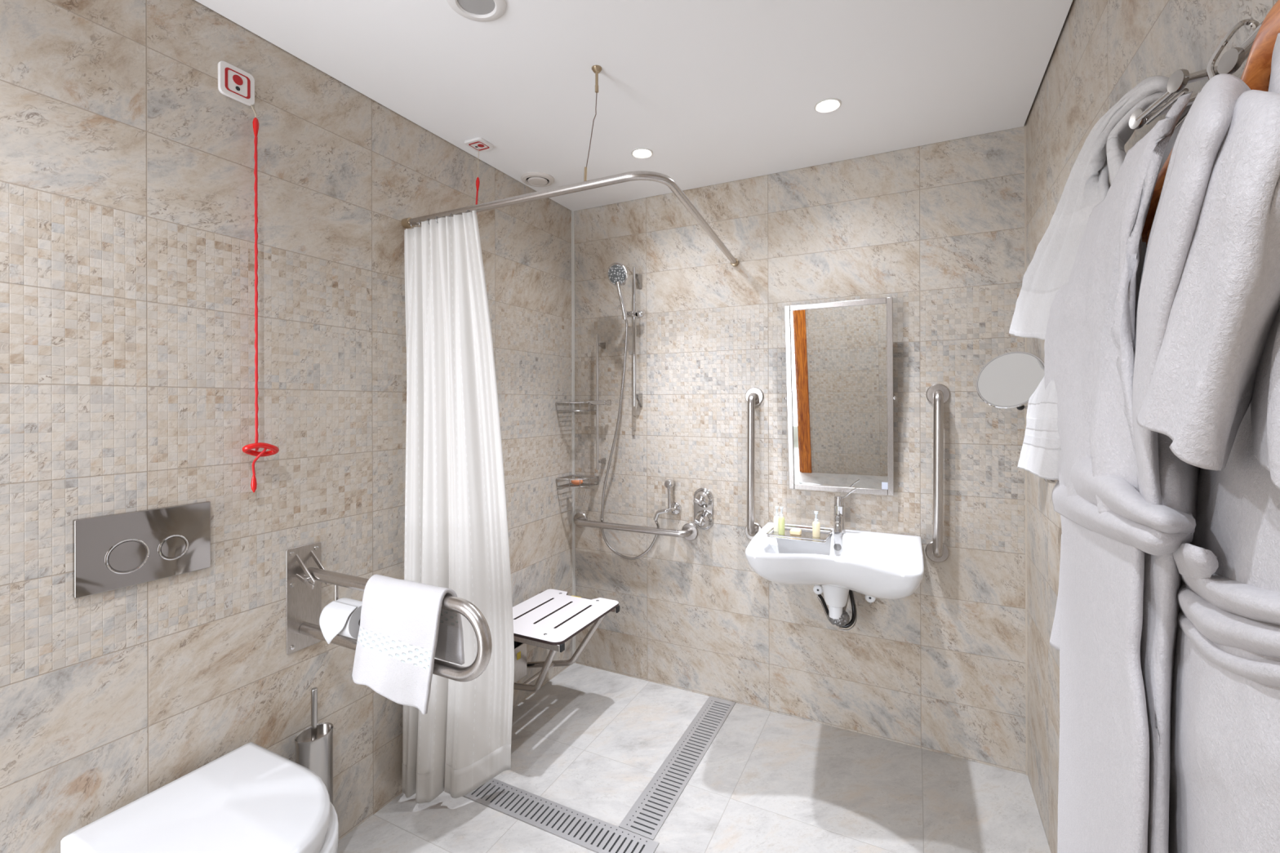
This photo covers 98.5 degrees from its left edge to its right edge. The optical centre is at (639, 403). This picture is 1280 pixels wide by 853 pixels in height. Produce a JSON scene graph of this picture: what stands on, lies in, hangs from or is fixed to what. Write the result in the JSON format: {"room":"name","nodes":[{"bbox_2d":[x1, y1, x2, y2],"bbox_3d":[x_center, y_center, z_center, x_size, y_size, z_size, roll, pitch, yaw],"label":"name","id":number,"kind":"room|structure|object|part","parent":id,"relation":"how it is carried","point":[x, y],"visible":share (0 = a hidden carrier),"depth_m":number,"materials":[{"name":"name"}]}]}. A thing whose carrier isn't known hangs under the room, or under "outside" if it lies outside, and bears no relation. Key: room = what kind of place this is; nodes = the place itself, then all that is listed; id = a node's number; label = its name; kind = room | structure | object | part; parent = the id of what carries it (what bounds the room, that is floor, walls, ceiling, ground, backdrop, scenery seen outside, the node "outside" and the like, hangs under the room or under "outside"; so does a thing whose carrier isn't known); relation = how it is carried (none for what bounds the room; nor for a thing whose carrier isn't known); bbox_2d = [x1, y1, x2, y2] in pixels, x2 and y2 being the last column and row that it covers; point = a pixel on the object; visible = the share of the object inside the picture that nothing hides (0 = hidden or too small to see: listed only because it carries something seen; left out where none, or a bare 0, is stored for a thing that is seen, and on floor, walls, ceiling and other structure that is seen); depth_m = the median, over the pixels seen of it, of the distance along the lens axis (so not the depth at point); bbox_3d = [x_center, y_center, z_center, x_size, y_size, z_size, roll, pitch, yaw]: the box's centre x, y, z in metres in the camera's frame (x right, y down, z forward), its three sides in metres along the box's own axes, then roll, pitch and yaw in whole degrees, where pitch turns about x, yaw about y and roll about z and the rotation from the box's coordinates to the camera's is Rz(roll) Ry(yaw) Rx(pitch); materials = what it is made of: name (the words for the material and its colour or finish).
{"room":"accessible bathroom","nodes":[
{"label":"accessible bathroom","id":0,"kind":"room"},
{"bbox_2d":[0,0,572,852],"bbox_3d":[-1.073,0.128,1.600,0.120,2.479,3.220,0,0,27],"label":"wall","id":1,"kind":"structure","parent":0,"point":[127,335],"depth_m":1.41,"materials":[{"name":"tile"}]},
{"bbox_2d":[72,501,210,598],"bbox_3d":[-1.152,0.332,1.290,0.016,0.168,0.253,0,0,27],"label":"flush plate","id":2,"kind":"object","parent":1,"relation":"attached to","point":[111,552],"visible":1,"depth_m":1.27,"materials":[{"name":"grey metal"}]},
{"bbox_2d":[60,742,338,852],"bbox_3d":[-0.911,1.096,1.202,0.518,0.402,0.400,0,0,27],"label":"toilet","id":3,"kind":"object","parent":1,"relation":"attached to","point":[251,798],"visible":1,"depth_m":1.21,"materials":[{"name":"white ceramic"}]},
{"bbox_3d":[-0.893,0.946,1.193,0.440,0.021,0.360,0,0,27],"label":"seat","id":4,"kind":"part","parent":3,"relation":"part of","materials":[{"name":"white plastic"}]},
{"bbox_3d":[-0.911,1.127,1.202,0.518,0.339,0.400,0,0,27],"label":"bowl","id":5,"kind":"part","parent":3,"relation":"part of","materials":[{"name":"white ceramic"}]},
{"bbox_2d":[217,60,279,493],"bbox_3d":[-1.039,-0.327,1.473,0.057,1.132,0.130,0,0,27],"label":"pull cord","id":6,"kind":"object","parent":1,"relation":"attached to","point":[236,83],"visible":1,"depth_m":1.48,"materials":[{"name":"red plastic"}]},
{"bbox_3d":[-1.071,-0.850,1.464,0.010,0.085,0.085,0,0,27],"label":"plate","id":7,"kind":"part","parent":6,"relation":"part of","materials":[{"name":"white plastic"}]},
{"bbox_3d":[-1.066,-0.850,1.461,0.001,0.059,0.061,0,0,27],"label":"red frame","id":8,"kind":"part","parent":6,"relation":"part of","materials":[{"name":"red plastic"}]},
{"bbox_3d":[-1.038,-0.298,1.490,0.009,0.851,0.009,0,0,27],"label":"cord","id":9,"kind":"part","parent":6,"relation":"part of","materials":[{"name":"red fabric"}]},
{"bbox_3d":[-1.023,0.124,1.488,0.044,0.041,0.090,0,0,27],"label":"ring handle","id":10,"kind":"part","parent":6,"relation":"part of","materials":[{"name":"red plastic"}]},
{"bbox_2d":[285,542,492,682],"bbox_3d":[-0.674,0.568,1.466,0.713,0.303,0.103,0,0,27],"label":"grab rail","id":11,"kind":"object","parent":1,"relation":"attached to","point":[305,572],"visible":0.81,"depth_m":1.58,"materials":[{"name":"metal"}]},
{"bbox_3d":[-0.990,0.569,1.624,0.005,0.303,0.103,0,0,27],"label":"wall plate","id":12,"kind":"part","parent":11,"relation":"part of","materials":[{"name":"metal"}]},
{"bbox_2d":[319,597,362,644],"bbox_3d":[-0.805,0.598,1.522,0.107,0.102,0.110,0,0,27],"label":"toilet roll","id":13,"kind":"object","parent":11,"relation":"on","point":[341,616],"visible":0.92,"depth_m":1.48,"materials":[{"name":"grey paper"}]},
{"bbox_2d":[351,574,464,715],"bbox_3d":[-0.616,0.613,1.431,0.316,0.305,0.120,0,0,27],"label":"towel","id":14,"kind":"object","parent":11,"relation":"hanging from","point":[404,625],"visible":0.98,"depth_m":1.39,"materials":[{"name":"white fabric"}]},
{"bbox_2d":[512,589,619,692],"bbox_3d":[-0.384,1.052,2.358,0.431,0.326,0.486,0,0,27],"label":"shower seat","id":15,"kind":"object","parent":1,"relation":"attached to","point":[548,620],"visible":0.89,"depth_m":2.35,"materials":[{"name":"white plastic"}]},
{"bbox_3d":[-0.451,1.065,2.238,0.367,0.283,0.043,0,0,40],"label":"leg","id":16,"kind":"part","parent":15,"relation":"part of","materials":[{"name":"metal"}]},
{"bbox_3d":[-0.334,1.064,2.469,0.372,0.283,0.054,0,0,10],"label":"leg","id":17,"kind":"part","parent":15,"relation":"part of","materials":[{"name":"metal"}]},
{"bbox_2d":[401,170,738,266],"bbox_3d":[-0.152,-0.635,2.200,0.994,0.044,1.085,0,0,27],"label":"rail","id":18,"kind":"object","parent":1,"relation":"attached to","point":[406,223],"visible":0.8,"depth_m":1.70,"materials":[{"name":"metal"}]},
{"bbox_2d":[401,217,414,228],"bbox_3d":[-0.818,-0.638,1.946,0.030,0.034,0.034,0,0,27],"label":"bracket","id":19,"kind":"object","parent":18,"relation":"attached to","point":[406,223],"depth_m":1.93,"materials":[{"name":"silver metal"}]},
{"bbox_2d":[402,210,514,803],"bbox_3d":[-0.632,0.356,1.865,0.392,1.971,0.173,0,0,2],"label":"shower curtain","id":20,"kind":"object","parent":18,"relation":"hanging from","point":[456,534],"visible":0.88,"depth_m":1.86,"materials":[{"name":"fabric"}]},
{"bbox_2d":[730,257,738,266],"bbox_3d":[0.429,-0.641,2.498,0.034,0.034,0.028,0,0,21],"label":"mounting bracket","id":21,"kind":"object","parent":18,"relation":"attached to","point":[736,263],"depth_m":2.48,"materials":[{"name":"silver metal"}]},
{"bbox_2d":[195,0,1072,211],"bbox_3d":[-0.166,-1.023,1.076,1.970,0.018,3.097,0,0,27],"label":"ceiling","id":22,"kind":"structure","parent":0,"point":[719,91],"depth_m":1.70,"materials":[{"name":"white paint"}]},
{"bbox_2d":[446,0,506,22],"bbox_3d":[-0.411,-1.008,1.383,0.148,0.010,0.148,0,0,27],"label":"ceiling speaker","id":23,"kind":"object","parent":22,"relation":"attached to","point":[482,11],"visible":1,"depth_m":1.41,"materials":[{"name":"white plastic"}]},
{"bbox_2d":[457,0,495,14],"bbox_3d":[-0.411,-1.010,1.383,0.092,0.006,0.092,0,0,27],"label":"grille","id":24,"kind":"object","parent":23,"relation":"attached to","point":[464,6],"depth_m":1.40,"materials":[{"name":"grey"}]},
{"bbox_2d":[464,137,493,204],"bbox_3d":[-0.669,0.140,2.092,0.099,2.305,0.236,0,0,42],"label":"pull cord","id":25,"kind":"object","parent":22,"relation":"hanging from","point":[477,144],"visible":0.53,"depth_m":2.14,"materials":[{"name":"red plastic"}]},
{"bbox_3d":[-0.686,0.186,2.094,0.010,2.041,0.169,0,0,40],"label":"cord","id":26,"kind":"part","parent":25,"relation":"part of","materials":[{"name":"red fabric"}]},
{"bbox_3d":[-0.626,-1.002,2.143,0.059,0.001,0.061,0,0,27],"label":"red frame","id":27,"kind":"part","parent":25,"relation":"part of","materials":[{"name":"red plastic"}]},
{"bbox_3d":[-0.626,-1.008,2.143,0.085,0.010,0.085,0,0,27],"label":"plate","id":28,"kind":"part","parent":25,"relation":"part of","materials":[{"name":"white plastic"}]},
{"bbox_2d":[520,172,554,186],"bbox_3d":[-0.461,-1.004,2.482,0.150,0.018,0.150,0,0,27],"label":"ceiling vent","id":29,"kind":"object","parent":22,"relation":"in","point":[532,179],"visible":1,"depth_m":2.46,"materials":[{"name":"beige plastic"}]},
{"bbox_2d":[583,65,601,181],"bbox_3d":[-0.140,-0.830,1.644,0.031,0.367,0.076,0,0,27],"label":"hanger","id":30,"kind":"object","parent":22,"relation":"hanging from","point":[597,69],"visible":1,"depth_m":1.66,"materials":[{"name":"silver metal"}]},
{"bbox_2d":[631,147,653,158],"bbox_3d":[0.009,-1.011,2.226,0.088,0.006,0.088,0,0,27],"label":"recessed light","id":31,"kind":"object","parent":22,"relation":"in","point":[640,153],"visible":1,"depth_m":2.22,"materials":[{"name":"white"}]},
{"bbox_3d":[0.009,-1.011,2.226,0.064,0.006,0.064,0,0,27],"label":"bulb","id":32,"kind":"part","parent":31,"relation":"part of","materials":[{"name":"white glass"}]},
{"bbox_2d":[813,97,841,112],"bbox_3d":[0.638,-1.012,1.873,0.088,0.006,0.088,0,0,27],"label":"recessed light","id":33,"kind":"object","parent":22,"relation":"in","point":[828,104],"visible":1,"depth_m":1.87,"materials":[{"name":"white"}]},
{"bbox_3d":[0.638,-1.012,1.873,0.064,0.006,0.064,0,0,27],"label":"bulb","id":34,"kind":"part","parent":33,"relation":"part of","materials":[{"name":"white glass"}]},
{"bbox_2d":[336,663,1050,852],"bbox_3d":[-0.158,1.425,1.077,2.220,0.120,3.340,0,0,27],"label":"floor","id":35,"kind":"structure","parent":0,"point":[590,740],"depth_m":1.94,"materials":[{"name":"tile"}]},
{"bbox_2d":[294,687,333,804],"bbox_3d":[-0.939,1.095,1.590,0.082,0.545,0.103,0,0,27],"label":"toilet brush holder","id":36,"kind":"object","parent":35,"relation":"on","point":[313,745],"visible":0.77,"depth_m":1.58,"materials":[{"name":"grey metal"}]},
{"bbox_3d":[-0.939,1.065,1.590,0.017,0.485,0.017,0,0,27],"label":"brush handle","id":37,"kind":"part","parent":36,"relation":"part of","materials":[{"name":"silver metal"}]},
{"bbox_2d":[463,778,658,852],"bbox_3d":[-0.285,1.363,1.815,0.712,0.004,0.114,0,0,27],"label":"floor drain","id":38,"kind":"object","parent":35,"relation":"on","point":[594,834],"visible":0.96,"depth_m":1.80,"materials":[{"name":"silver metal"}]},
{"bbox_2d":[618,696,735,839],"bbox_3d":[0.183,1.362,2.142,0.123,0.004,0.882,0,0,27],"label":"floor drain","id":39,"kind":"object","parent":35,"relation":"on","point":[646,816],"visible":1,"depth_m":2.04,"materials":[{"name":"silver metal"}]},
{"bbox_2d":[574,120,1026,774],"bbox_3d":[0.559,0.124,2.517,1.980,2.479,0.120,0,0,27],"label":"wall","id":40,"kind":"structure","parent":0,"point":[937,229],"depth_m":2.37,"materials":[{"name":"tile"}]},
{"bbox_2d":[571,210,575,663],"bbox_3d":[-0.350,0.176,2.898,0.012,2.379,0.012,0,0,27],"label":"trim","id":41,"kind":"structure","parent":40,"relation":"attached to","point":[572,212],"depth_m":2.90,"materials":[{"name":"white metal"}]},
{"bbox_2d":[555,401,595,411],"bbox_3d":[-0.317,0.014,2.796,0.159,0.049,0.159,0,0,27],"label":"basket","id":42,"kind":"object","parent":40,"relation":"attached to","point":[569,402],"visible":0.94,"depth_m":2.75,"materials":[{"name":"silver metal"}]},
{"bbox_2d":[555,474,599,487],"bbox_3d":[-0.316,0.395,2.796,0.159,0.047,0.159,0,0,27],"label":"basket","id":43,"kind":"object","parent":40,"relation":"attached to","point":[569,485],"visible":0.98,"depth_m":2.79,"materials":[{"name":"silver metal"}]},
{"bbox_2d":[571,480,582,484],"bbox_3d":[-0.320,0.396,2.802,0.066,0.032,0.048,0,0,27],"label":"soap bar","id":44,"kind":"object","parent":43,"relation":"in","point":[573,482],"visible":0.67,"depth_m":2.78,"materials":[{"name":"brown"}]},
{"bbox_2d":[588,333,611,470],"bbox_3d":[-0.191,-0.010,2.781,0.122,0.682,0.077,0,0,27],"label":"slide rail","id":45,"kind":"object","parent":40,"relation":"attached to","point":[597,402],"visible":1,"depth_m":2.76,"materials":[{"name":"silver metal"}]},
{"bbox_3d":[-0.214,-0.010,2.769,0.014,0.682,0.014,0,0,27],"label":"rod","id":46,"kind":"part","parent":45,"relation":"part of","materials":[{"name":"silver metal"}]},
{"bbox_3d":[-0.159,-0.006,2.739,0.026,0.030,0.030,0,0,27],"label":"clamp knob","id":47,"kind":"part","parent":45,"relation":"part of","materials":[{"name":"silver metal"}]},
{"bbox_2d":[626,266,644,407],"bbox_3d":[-0.023,-0.324,2.682,0.089,0.684,0.104,0,0,27],"label":"riser rail","id":48,"kind":"object","parent":40,"relation":"attached to","point":[633,314],"visible":0.91,"depth_m":2.68,"materials":[{"name":"silver metal"}]},
{"bbox_2d":[600,262,659,559],"bbox_3d":[-0.089,0.056,2.654,0.332,1.431,0.182,0,0,27],"label":"shower","id":49,"kind":"object","parent":48,"relation":"attached to","point":[617,273],"visible":0.95,"depth_m":2.64,"materials":[{"name":"silver metal"}]},
{"bbox_3d":[-0.086,-0.489,2.611,0.025,0.176,0.072,0,0,43],"label":"handle","id":50,"kind":"part","parent":49,"relation":"part of","materials":[{"name":"silver metal"}]},
{"bbox_3d":[-0.027,-0.326,2.686,0.019,0.678,0.019,0,0,27],"label":"rod","id":51,"kind":"part","parent":48,"relation":"part of","materials":[{"name":"silver metal"}]},
{"bbox_3d":[0.003,-0.435,2.669,0.031,0.034,0.034,0,0,27],"label":"clamp knob","id":52,"kind":"part","parent":48,"relation":"part of","materials":[{"name":"silver metal"}]},
{"bbox_2d":[573,511,697,541],"bbox_3d":[-0.053,0.608,2.715,0.694,0.083,0.074,0,0,27],"label":"grab bar","id":53,"kind":"object","parent":40,"relation":"attached to","point":[689,531],"visible":1,"depth_m":2.65,"materials":[{"name":"metal"}]},
{"bbox_2d":[653,479,681,520],"bbox_3d":[0.129,0.457,2.623,0.118,0.199,0.074,0,0,27],"label":"tap","id":54,"kind":"object","parent":40,"relation":"attached to","point":[675,508],"visible":1,"depth_m":2.60,"materials":[{"name":"silver metal"}]},
{"bbox_3d":[0.138,0.443,2.607,0.018,0.108,0.023,0,0,-31],"label":"stem","id":55,"kind":"part","parent":54,"relation":"part of","materials":[{"name":"silver metal"}]},
{"bbox_3d":[0.144,0.379,2.619,0.045,0.045,0.064,0,0,27],"label":"knob","id":56,"kind":"part","parent":54,"relation":"part of","materials":[{"name":"silver metal"}]},
{"bbox_2d":[693,488,713,529],"bbox_3d":[0.282,0.492,2.547,0.097,0.196,0.074,0,0,27],"label":"shower valve","id":57,"kind":"object","parent":40,"relation":"attached to","point":[703,500],"visible":1,"depth_m":2.55,"materials":[{"name":"silver metal"}]},
{"bbox_3d":[0.266,0.544,2.527,0.041,0.029,0.024,0,0,27],"label":"dial lever","id":58,"kind":"part","parent":57,"relation":"part of","materials":[{"name":"silver metal"}]},
{"bbox_3d":[0.266,0.448,2.527,0.041,0.029,0.024,0,0,27],"label":"dial lever","id":59,"kind":"part","parent":57,"relation":"part of","materials":[{"name":"silver metal"}]},
{"bbox_2d":[744,386,764,540],"bbox_3d":[0.496,0.271,2.439,0.087,0.689,0.074,0,0,27],"label":"grab bar","id":60,"kind":"object","parent":40,"relation":"attached to","point":[754,396],"visible":0.94,"depth_m":2.41,"materials":[{"name":"metal"}]},
{"bbox_2d":[813,585,822,595],"bbox_3d":[0.753,0.776,2.314,0.052,0.058,0.070,0,0,27],"label":"angle valve","id":61,"kind":"object","parent":40,"relation":"attached to","point":[818,589],"visible":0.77,"depth_m":2.29,"materials":[{"name":"silver metal"}]},
{"bbox_2d":[745,521,924,608],"bbox_3d":[0.716,0.647,2.055,0.609,0.252,0.551,0,0,27],"label":"washbasin","id":62,"kind":"object","parent":40,"relation":"attached to","point":[878,565],"visible":0.99,"depth_m":1.95,"materials":[{"name":"white ceramic"}]},
{"bbox_2d":[766,524,832,542],"bbox_3d":[0.633,0.513,2.184,0.227,0.014,0.191,0,0,27],"label":"tray","id":63,"kind":"object","parent":62,"relation":"on","point":[806,535],"visible":0.72,"depth_m":2.15,"materials":[{"name":"silver metal"}]},
{"bbox_2d":[773,506,778,532],"bbox_3d":[0.555,0.466,2.234,0.027,0.101,0.027,0,0,27],"label":"toiletry bottle","id":64,"kind":"object","parent":63,"relation":"on","point":[776,517],"visible":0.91,"depth_m":2.22,"materials":[{"name":"beige plastic"}]},
{"bbox_2d":[777,506,784,534],"bbox_3d":[0.561,0.462,2.183,0.025,0.109,0.025,0,0,27],"label":"toiletry bottle","id":65,"kind":"object","parent":63,"relation":"on","point":[781,519],"visible":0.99,"depth_m":2.17,"materials":[{"name":"beige"}]},
{"bbox_2d":[789,528,801,535],"bbox_3d":[0.615,0.507,2.176,0.042,0.020,0.030,0,0,27],"label":"soap","id":66,"kind":"object","parent":63,"relation":"on","point":[793,531],"visible":1,"depth_m":2.17,"materials":[{"name":"beige"}]},
{"bbox_2d":[812,511,820,537],"bbox_3d":[0.684,0.467,2.139,0.029,0.099,0.029,0,0,27],"label":"toiletry bottle","id":67,"kind":"object","parent":63,"relation":"on","point":[815,524],"visible":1,"depth_m":2.13,"materials":[{"name":"beige plastic"}]},
{"bbox_2d":[817,590,857,631],"bbox_3d":[0.781,0.782,2.217,0.062,0.203,0.208,0,0,-26],"label":"hoses","id":68,"kind":"object","parent":62,"relation":"attached to","point":[854,608],"visible":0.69,"depth_m":2.15,"materials":[{"name":"black rubber"}]},
{"bbox_2d":[827,594,849,626],"bbox_3d":[0.802,0.810,2.194,0.081,0.095,0.241,0,0,27],"label":"trap","id":69,"kind":"object","parent":62,"relation":"attached to","point":[839,617],"visible":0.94,"depth_m":2.10,"materials":[{"name":"white"}]},
{"bbox_2d":[832,488,856,534],"bbox_3d":[0.804,0.427,2.179,0.094,0.189,0.146,0,0,27],"label":"tap","id":70,"kind":"object","parent":62,"relation":"on","point":[838,506],"visible":1,"depth_m":2.21,"materials":[{"name":"silver metal"}]},
{"bbox_3d":[0.780,0.474,2.172,0.036,0.070,0.112,0,0,24],"label":"spout","id":71,"kind":"part","parent":70,"relation":"part of","materials":[{"name":"silver metal"}]},
{"bbox_3d":[0.828,0.359,2.202,0.012,0.053,0.076,0,0,-41],"label":"lever","id":72,"kind":"part","parent":70,"relation":"part of","materials":[{"name":"silver metal"}]},
{"bbox_2d":[784,297,897,495],"bbox_3d":[0.812,-0.022,2.253,0.434,0.774,0.126,0,0,27],"label":"wall mirror","id":73,"kind":"object","parent":40,"relation":"attached to","point":[840,398],"visible":1,"depth_m":2.23,"materials":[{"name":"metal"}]},
{"bbox_2d":[865,595,875,604],"bbox_3d":[0.931,0.777,2.225,0.052,0.058,0.070,0,0,27],"label":"angle valve","id":74,"kind":"object","parent":40,"relation":"attached to","point":[870,599],"visible":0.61,"depth_m":2.20,"materials":[{"name":"silver metal"}]},
{"bbox_2d":[924,383,950,562],"bbox_3d":[1.144,0.270,2.115,0.087,0.696,0.075,0,0,27],"label":"grab bar","id":75,"kind":"object","parent":40,"relation":"attached to","point":[937,394],"visible":1,"depth_m":2.09,"materials":[{"name":"metal"}]},
{"bbox_2d":[1024,125,1027,775],"bbox_3d":[1.414,0.172,2.019,0.005,2.379,0.005,0,0,27],"label":"trim","id":76,"kind":"structure","parent":40,"relation":"attached to","point":[1025,339],"depth_m":2.02,"materials":[{"name":"silver"}]},
{"bbox_2d":[1017,377,1061,479],"bbox_3d":[0.966,0.060,1.345,0.054,0.259,0.628,0,0,27],"label":"hand towel","id":77,"kind":"object","parent":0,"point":[1039,456],"visible":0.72,"depth_m":1.17,"materials":[{"name":"white fabric"}]},
{"bbox_2d":[1026,0,1277,852],"bbox_3d":[0.805,0.123,0.661,0.120,2.479,3.220,0,0,27],"label":"wall","id":78,"kind":"structure","parent":0,"point":[1103,49],"depth_m":1.49,"materials":[{"name":"tile"}]},
{"bbox_2d":[976,351,1044,409],"bbox_3d":[1.188,-0.063,1.770,0.185,0.209,0.172,0,0,27],"label":"magnifying mirror","id":79,"kind":"object","parent":78,"relation":"attached to","point":[1008,380],"visible":0.86,"depth_m":1.75,"materials":[{"name":"silver metal"}]},
{"bbox_2d":[1043,478,1058,484],"bbox_3d":[1.105,0.202,1.456,0.100,0.042,0.029,0,0,-19],"label":"towel hook","id":80,"kind":"object","parent":78,"relation":"attached to","point":[1054,482],"visible":0.28,"depth_m":1.45,"materials":[{"name":"silver metal"}]},
{"bbox_2d":[1128,20,1263,130],"bbox_3d":[0.653,-0.397,0.608,0.102,0.079,0.550,0,0,27],"label":"hook rail","id":81,"kind":"object","parent":78,"relation":"attached to","point":[1233,59],"visible":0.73,"depth_m":0.67,"materials":[{"name":"grey metal"}]},
{"bbox_2d":[1008,75,1173,340],"bbox_3d":[0.912,-0.295,1.214,0.071,0.390,1.136,0,0,25],"label":"bath towel","id":82,"kind":"object","parent":81,"relation":"hanging from","point":[1102,153],"visible":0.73,"depth_m":0.98,"materials":[{"name":"white fabric"}]},
{"bbox_3d":[0.667,-0.383,0.706,0.015,0.021,0.065,0,0,8],"label":"link rod","id":83,"kind":"part","parent":81,"relation":"part of","materials":[{"name":"silver metal"}]},
{"bbox_2d":[1142,18,1259,247],"bbox_3d":[0.655,-0.310,0.614,0.053,0.227,0.303,0,0,21],"label":"clothes hanger","id":84,"kind":"object","parent":81,"relation":"hanging from","point":[1211,73],"visible":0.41,"depth_m":0.69,"materials":[{"name":"orange wood"}]},
{"bbox_2d":[1044,73,1279,852],"bbox_3d":[0.758,0.333,0.861,0.156,1.518,1.197,0,0,31],"label":"bathrobe","id":85,"kind":"object","parent":84,"relation":"hanging from","point":[1153,353],"visible":0.98,"depth_m":0.61,"materials":[{"name":"white fabric"}]},
{"bbox_3d":[0.806,0.240,0.852,0.012,1.333,0.580,0,0,27],"label":"panel","id":86,"kind":"part","parent":85,"relation":"part of","materials":[{"name":"white fabric"}]},
{"bbox_2d":[1240,0,1279,91],"bbox_3d":[0.567,-0.320,0.461,0.053,0.226,0.201,0,0,24],"label":"clothes hanger","id":87,"kind":"object","parent":81,"relation":"hanging from","point":[1256,73],"visible":0.36,"depth_m":0.50,"materials":[{"name":"orange wood"}]},
{"bbox_2d":[1168,32,1279,852],"bbox_3d":[0.633,0.238,0.594,0.102,1.183,0.639,0,0,37],"label":"bathrobe","id":88,"kind":"object","parent":87,"relation":"hanging from","point":[1224,791],"visible":0.73,"depth_m":0.48,"materials":[{"name":"white fabric"}]}
]}

